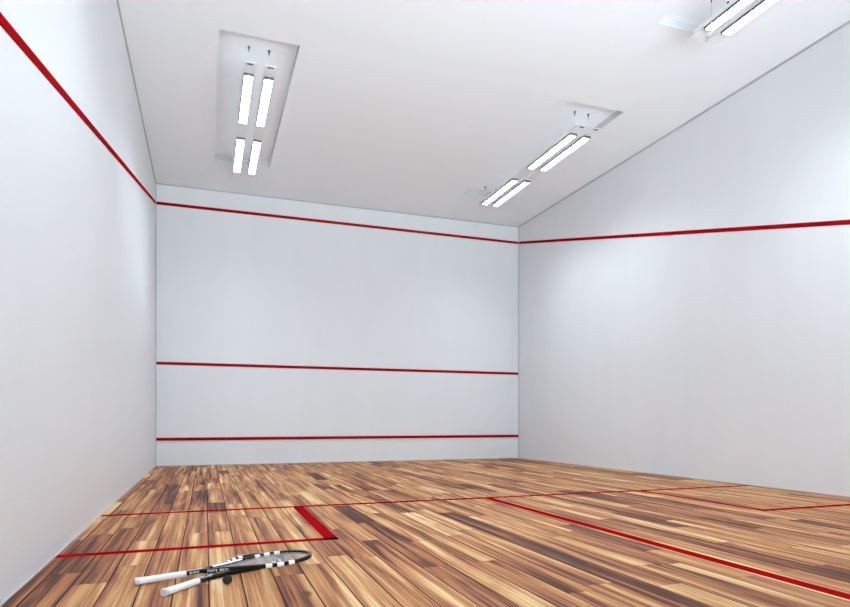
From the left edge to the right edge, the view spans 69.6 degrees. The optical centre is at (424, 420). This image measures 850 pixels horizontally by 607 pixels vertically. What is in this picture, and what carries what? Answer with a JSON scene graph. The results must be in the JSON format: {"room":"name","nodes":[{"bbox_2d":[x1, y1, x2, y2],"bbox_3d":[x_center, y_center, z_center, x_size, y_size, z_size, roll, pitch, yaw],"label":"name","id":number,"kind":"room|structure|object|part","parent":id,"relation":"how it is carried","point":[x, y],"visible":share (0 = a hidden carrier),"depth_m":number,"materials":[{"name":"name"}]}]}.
{"room":"sports hall","nodes":[
{"label":"sports hall","id":0,"kind":"room"},
{"bbox_2d":[0,0,155,603],"bbox_3d":[-2.462,-1.585,4.370,0.204,4.793,11.390,0,0,-20],"label":"wall","id":1,"kind":"structure","parent":0,"point":[77,182],"depth_m":3.44,"materials":[{"name":"white paint"}]},
{"bbox_2d":[0,466,155,606],"bbox_3d":[-2.365,0.708,4.398,0.005,0.006,10.977,0,0,-20],"label":"trim","id":2,"kind":"structure","parent":1,"relation":"attached to","point":[49,561],"depth_m":3.21,"materials":[{"name":"grey"}]},
{"bbox_2d":[116,0,155,183],"bbox_3d":[-2.362,-3.723,4.400,0.013,0.018,10.977,0,0,-20],"label":"trim","id":3,"kind":"structure","parent":1,"relation":"attached to","point":[116,0],"depth_m":6.65,"materials":[{"name":"grey"}]},
{"bbox_2d":[156,184,517,466],"bbox_3d":[-1.244,-1.585,10.745,6.400,4.793,0.212,0,0,-20],"label":"wall","id":4,"kind":"structure","parent":0,"point":[288,331],"depth_m":10.48,"materials":[{"name":"white paint"}]},
{"bbox_2d":[155,184,155,465],"bbox_3d":[-4.216,-1.510,9.572,0.013,4.443,0.013,0,0,-20],"label":"trim","id":5,"kind":"structure","parent":4,"relation":"attached to","point":[155,184],"depth_m":9.56,"materials":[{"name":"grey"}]},
{"bbox_2d":[156,183,517,226],"bbox_3d":[-1.210,-3.723,10.650,6.374,0.018,0.013,0,0,-20],"label":"trim","id":6,"kind":"structure","parent":4,"relation":"attached to","point":[156,183],"depth_m":10.48,"materials":[{"name":"grey"}]},
{"bbox_2d":[175,458,498,465],"bbox_3d":[-1.211,0.708,10.653,6.374,0.007,0.006,0,0,-20],"label":"trim","id":7,"kind":"structure","parent":4,"relation":"attached to","point":[482,458],"depth_m":10.45,"materials":[{"name":"grey"}]},
{"bbox_2d":[518,227,518,457],"bbox_3d":[1.796,-1.510,11.728,0.013,4.443,0.013,0,0,-20],"label":"trim","id":8,"kind":"structure","parent":4,"relation":"attached to","point":[518,227],"depth_m":11.72,"materials":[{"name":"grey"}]},
{"bbox_2d":[1,458,849,606],"bbox_3d":[0.642,0.811,5.483,6.800,0.201,11.390,0,0,-20],"label":"floor","id":9,"kind":"structure","parent":0,"point":[501,532],"depth_m":3.76,"materials":[{"name":"brown wood"}]},
{"bbox_2d":[160,553,283,596],"bbox_3d":[-0.926,0.699,2.843,0.256,0.031,0.791,0,0,20],"label":"racket","id":10,"kind":"object","parent":9,"relation":"on","point":[164,592],"visible":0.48,"depth_m":2.72,"materials":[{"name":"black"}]},
{"bbox_3d":[-0.880,0.700,2.974,0.256,0.018,0.509,0,0,20],"label":"frame","id":11,"kind":"part","parent":10,"relation":"part of","materials":[{"name":"black paint"}]},
{"bbox_2d":[135,550,311,585],"bbox_3d":[-0.913,0.678,2.842,0.791,0.062,0.256,0,0,-28],"label":"racket","id":12,"kind":"object","parent":9,"relation":"on","point":[226,566],"visible":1,"depth_m":2.82,"materials":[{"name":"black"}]},
{"bbox_3d":[-0.789,0.668,2.904,0.509,0.018,0.256,-3,2,-30],"label":"frame","id":13,"kind":"part","parent":12,"relation":"part of","materials":[{"name":"black paint"}]},
{"bbox_2d":[222,574,231,583],"bbox_3d":[-0.862,0.690,2.666,0.042,0.042,0.042,0,0,-20],"label":"ball","id":14,"kind":"object","parent":9,"relation":"on","point":[227,579],"visible":1,"depth_m":2.65,"materials":[{"name":"black rubber"}]},
{"bbox_2d":[118,0,849,225],"bbox_3d":[0.642,-3.852,5.483,6.400,0.240,10.990,0,0,-20],"label":"ceiling","id":15,"kind":"structure","parent":0,"point":[420,107],"depth_m":6.78,"materials":[{"name":"white paint"}]},
{"bbox_2d":[232,46,256,175],"bbox_3d":[-2.229,-3.669,7.439,0.126,0.286,2.950,0,0,-20],"label":"pendant lamp","id":16,"kind":"object","parent":15,"relation":"hanging from","point":[249,68],"visible":1,"depth_m":7.03,"materials":[{"name":"white plastic"}]},
{"bbox_3d":[-2.486,-3.540,8.157,0.102,0.028,1.084,0,0,-20],"label":"trim frame","id":17,"kind":"part","parent":16,"relation":"part of","materials":[{"name":"grey plastic"}]},
{"bbox_3d":[-1.980,-3.540,6.743,0.102,0.028,1.079,0,0,-20],"label":"trim frame","id":18,"kind":"part","parent":16,"relation":"part of","materials":[{"name":"grey plastic"}]},
{"bbox_2d":[246,50,276,177],"bbox_3d":[-2.041,-3.669,7.507,0.126,0.286,2.950,0,0,-20],"label":"pendant lamp","id":19,"kind":"object","parent":15,"relation":"hanging from","point":[269,72],"visible":1,"depth_m":7.10,"materials":[{"name":"white plastic"}]},
{"bbox_3d":[-2.298,-3.540,8.225,0.102,0.028,1.084,0,0,-20],"label":"trim frame","id":20,"kind":"part","parent":19,"relation":"part of","materials":[{"name":"grey plastic"}]},
{"bbox_3d":[-1.791,-3.540,6.811,0.102,0.028,1.079,0,0,-20],"label":"trim frame","id":21,"kind":"part","parent":19,"relation":"part of","materials":[{"name":"grey plastic"}]},
{"bbox_2d":[477,111,587,206],"bbox_3d":[1.407,-3.669,8.743,0.126,0.286,2.950,0,0,-20],"label":"pendant lamp","id":22,"kind":"object","parent":15,"relation":"hanging from","point":[572,133],"visible":1,"depth_m":8.39,"materials":[{"name":"white plastic"}]},
{"bbox_3d":[1.150,-3.540,9.461,0.102,0.028,1.084,0,0,-20],"label":"trim frame","id":23,"kind":"part","parent":22,"relation":"part of","materials":[{"name":"grey plastic"}]},
{"bbox_3d":[1.657,-3.540,8.047,0.102,0.028,1.079,0,0,-20],"label":"trim frame","id":24,"kind":"part","parent":22,"relation":"part of","materials":[{"name":"grey plastic"}]},
{"bbox_2d":[487,114,600,208],"bbox_3d":[1.591,-3.669,8.809,0.126,0.286,2.950,0,0,-20],"label":"pendant lamp","id":25,"kind":"object","parent":15,"relation":"hanging from","point":[585,136],"visible":0.94,"depth_m":8.46,"materials":[{"name":"white plastic"}]},
{"bbox_3d":[1.333,-3.540,9.527,0.102,0.028,1.084,0,0,-20],"label":"trim frame","id":26,"kind":"part","parent":25,"relation":"part of","materials":[{"name":"grey plastic"}]},
{"bbox_3d":[1.841,-3.540,8.112,0.102,0.028,1.079,0,0,-20],"label":"trim frame","id":27,"kind":"part","parent":25,"relation":"part of","materials":[{"name":"grey plastic"}]},
{"bbox_2d":[689,0,753,40],"bbox_3d":[3.002,-3.669,4.295,0.126,0.286,2.950,0,0,-20],"label":"pendant lamp","id":28,"kind":"object","parent":15,"relation":"hanging from","point":[733,7],"visible":1,"depth_m":5.38,"materials":[{"name":"white plastic"}]},
{"bbox_2d":[711,0,744,25],"bbox_3d":[2.742,-3.576,5.020,0.093,0.004,1.061,0,0,-20],"label":"diffuser","id":29,"kind":"object","parent":28,"relation":"attached to","point":[742,3],"depth_m":5.31,"materials":[{"name":"white plastic"}]},
{"bbox_3d":[2.744,-3.540,5.013,0.102,0.028,1.084,0,0,-20],"label":"trim frame","id":30,"kind":"part","parent":28,"relation":"part of","materials":[{"name":"grey plastic"}]},
{"bbox_2d":[706,0,778,44],"bbox_3d":[3.185,-3.669,4.361,0.126,0.286,2.950,0,0,-20],"label":"pendant lamp","id":31,"kind":"object","parent":15,"relation":"hanging from","point":[756,8],"visible":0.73,"depth_m":5.42,"materials":[{"name":"white plastic"}]},
{"bbox_2d":[728,0,769,30],"bbox_3d":[2.925,-3.576,5.085,0.093,0.004,1.061,0,0,-20],"label":"diffuser","id":32,"kind":"object","parent":31,"relation":"attached to","point":[756,2],"depth_m":5.35,"materials":[{"name":"white plastic"}]},
{"bbox_3d":[2.928,-3.540,5.079,0.102,0.028,1.084,0,0,-20],"label":"trim frame","id":33,"kind":"part","parent":31,"relation":"part of","materials":[{"name":"grey plastic"}]},
{"bbox_2d":[519,23,849,496],"bbox_3d":[3.747,-1.585,6.596,0.204,4.793,11.390,0,0,-20],"label":"wall","id":34,"kind":"structure","parent":0,"point":[684,311],"depth_m":7.26,"materials":[{"name":"white paint"}]},
{"bbox_2d":[518,20,849,226],"bbox_3d":[3.651,-3.723,6.555,0.013,0.018,10.977,0,0,-20],"label":"trim","id":35,"kind":"structure","parent":34,"relation":"attached to","point":[848,22],"depth_m":7.24,"materials":[{"name":"grey"}]},
{"bbox_2d":[522,458,848,496],"bbox_3d":[3.655,0.708,6.556,0.005,0.006,10.977,0,0,-20],"label":"trim","id":36,"kind":"structure","parent":34,"relation":"attached to","point":[522,458],"depth_m":7.28,"materials":[{"name":"grey"}]}
]}

